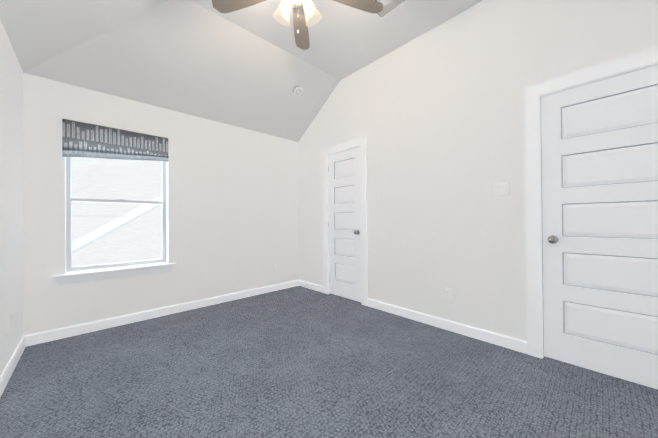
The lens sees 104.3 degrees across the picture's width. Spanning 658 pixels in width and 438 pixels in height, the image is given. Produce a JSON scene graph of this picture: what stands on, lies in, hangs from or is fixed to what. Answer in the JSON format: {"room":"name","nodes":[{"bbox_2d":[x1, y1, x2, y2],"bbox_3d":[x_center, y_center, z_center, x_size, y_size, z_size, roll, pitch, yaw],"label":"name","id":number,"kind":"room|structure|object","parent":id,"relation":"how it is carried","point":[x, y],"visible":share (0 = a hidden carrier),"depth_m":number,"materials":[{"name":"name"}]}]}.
{"room":"empty bedroom","nodes":[
{"label":"empty bedroom","id":0,"kind":"room"},
{"bbox_2d":[0,20,22,375],"bbox_3d":[-1.281,-0.488,0.567,0.260,3.183,4.404,0,0,-43],"label":"wall","id":1,"kind":"structure","parent":0,"point":[11,185],"depth_m":1.88,"materials":[{"name":"white paint"}]},
{"bbox_2d":[0,335,27,396],"bbox_3d":[-1.259,1.056,0.747,0.014,0.098,4.144,0,0,-43],"label":"baseboard","id":2,"kind":"structure","parent":1,"relation":"attached to","point":[5,376],"depth_m":1.86,"materials":[{"name":"white paint"}]},
{"bbox_2d":[23,73,298,335],"bbox_3d":[-1.747,-0.469,3.335,3.384,3.183,0.260,0,0,-43],"label":"wall","id":3,"kind":"structure","parent":0,"point":[232,209],"depth_m":3.08,"materials":[{"name":"white paint"}]},
{"bbox_2d":[51,262,175,285],"bbox_3d":[-2.235,0.573,2.743,1.004,0.100,0.169,0,0,-43],"label":"window sill","id":4,"kind":"structure","parent":3,"relation":"attached to","point":[76,277],"depth_m":2.65,"materials":[{"name":"white paint"}]},
{"bbox_2d":[62,119,168,161],"bbox_3d":[-2.191,-0.761,2.693,0.856,0.360,0.064,0,0,-43],"label":"valance","id":5,"kind":"object","parent":3,"relation":"attached to","point":[82,139],"visible":0.98,"depth_m":2.62,"materials":[{"name":"fabric"}]},
{"bbox_2d":[66,157,165,271],"bbox_3d":[-2.317,-0.176,2.845,0.845,1.397,0.075,0,0,-43],"label":"window","id":6,"kind":"structure","parent":3,"relation":"in","point":[69,226],"depth_m":2.76,"materials":[{"name":"grey plastic"}]},
{"bbox_2d":[28,280,299,345],"bbox_3d":[-1.580,1.072,3.285,2.974,0.098,0.014,0,0,-43],"label":"baseboard","id":7,"kind":"structure","parent":3,"relation":"attached to","point":[60,333],"depth_m":2.83,"materials":[{"name":"white paint"}]},
{"bbox_2d":[0,0,482,141],"bbox_3d":[-0.193,-1.688,1.789,3.004,0.745,4.144,0,0,-43],"label":"ceiling","id":8,"kind":"structure","parent":0,"point":[250,67],"depth_m":2.59,"materials":[{"name":"white paint"}]},
{"bbox_2d":[212,0,265,12],"label":"blade","id":9,"kind":"object","parent":8,"relation":"hanging from","point":[223,6],"depth_m":2.01,"materials":[{"name":"brown wood"}]},
{"bbox_2d":[272,0,321,49],"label":"fan light","id":10,"kind":"object","parent":8,"relation":"hanging from","point":[301,26],"depth_m":2.07,"materials":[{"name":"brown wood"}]},
{"bbox_2d":[293,85,302,95],"bbox_3d":[-0.422,-1.738,3.462,0.140,0.100,0.129,0,0,-43],"label":"smoke detector","id":11,"kind":"object","parent":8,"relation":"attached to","point":[297,90],"visible":0.98,"depth_m":3.43,"materials":[{"name":"white plastic"}]},
{"bbox_2d":[333,0,382,12],"label":"blade","id":12,"kind":"object","parent":8,"relation":"hanging from","point":[371,6],"depth_m":2.03,"materials":[{"name":"brown wood"}]},
{"bbox_2d":[374,0,407,18],"bbox_3d":[0.501,-1.957,2.286,0.300,0.009,0.300,0,0,-43],"label":"vent","id":13,"kind":"object","parent":8,"relation":"attached to","point":[389,6],"visible":0.56,"depth_m":2.35,"materials":[{"name":"white plastic"}]},
{"bbox_2d":[0,286,657,437],"bbox_3d":[-0.223,1.153,1.725,3.384,0.100,4.664,0,0,-43],"label":"floor","id":14,"kind":"structure","parent":0,"point":[298,362],"depth_m":1.71,"materials":[{"name":"grey carpet"}]},
{"bbox_2d":[298,0,657,340],"bbox_3d":[1.052,-0.492,2.771,0.150,3.183,4.404,0,0,-43],"label":"wall","id":15,"kind":"structure","parent":0,"point":[435,116],"depth_m":2.46,"materials":[{"name":"white paint"}]},
{"bbox_2d":[300,280,323,292],"bbox_3d":[-0.281,1.067,4.065,0.014,0.098,0.598,0,0,-43],"label":"baseboard","id":16,"kind":"structure","parent":15,"relation":"attached to","point":[319,288],"depth_m":4.03,"materials":[{"name":"white paint"}]},
{"bbox_2d":[328,147,360,301],"bbox_3d":[0.198,0.076,3.555,0.105,2.040,0.630,0,0,-43],"label":"closet door","id":17,"kind":"structure","parent":15,"relation":"in","point":[344,223],"depth_m":3.56,"materials":[{"name":"white paint"}]},
{"bbox_2d":[323,137,367,305],"bbox_3d":[0.242,0.034,3.593,0.135,2.152,0.820,0,0,-43],"label":"door frame","id":18,"kind":"structure","parent":15,"relation":"attached to","point":[361,143],"depth_m":3.32,"materials":[{"name":"white paint"}]},
{"bbox_2d":[367,298,527,353],"bbox_3d":[1.048,1.050,2.658,0.014,0.098,1.623,0,0,-43],"label":"baseboard","id":19,"kind":"structure","parent":15,"relation":"attached to","point":[515,344],"depth_m":2.46,"materials":[{"name":"white paint"}]},
{"bbox_2d":[444,287,451,300],"bbox_3d":[1.177,0.739,2.524,0.009,0.122,0.076,0,0,-43],"label":"outlet","id":20,"kind":"object","parent":15,"relation":"attached to","point":[448,293],"visible":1,"depth_m":2.52,"materials":[{"name":"white plastic"}]},
{"bbox_2d":[493,181,509,195],"bbox_3d":[1.480,-0.261,2.202,0.010,0.122,0.122,0,0,-43],"label":"double light switch","id":21,"kind":"object","parent":15,"relation":"attached to","point":[500,188],"visible":1,"depth_m":2.20,"materials":[{"name":"white plastic"}]},
{"bbox_2d":[525,47,657,358],"bbox_3d":[1.971,0.011,1.764,0.135,2.152,0.958,0,0,-43],"label":"door frame","id":22,"kind":"structure","parent":15,"relation":"attached to","point":[534,94],"depth_m":2.01,"materials":[{"name":"white paint"}]},
{"bbox_2d":[541,65,657,388],"bbox_3d":[1.929,0.053,1.724,0.105,2.040,0.762,0,0,-43],"label":"entry door","id":23,"kind":"structure","parent":15,"relation":"in","point":[599,145],"depth_m":1.78,"materials":[{"name":"white paint"}]},
{"label":"outside","id":24,"kind":"structure","parent":0,"visible":0},
{"bbox_2d":[71,157,161,266],"bbox_3d":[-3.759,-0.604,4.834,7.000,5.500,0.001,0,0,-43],"label":"window glass","id":25,"kind":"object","parent":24,"point":[105,187],"depth_m":4.68,"materials":[{"name":"glass"}]}
]}

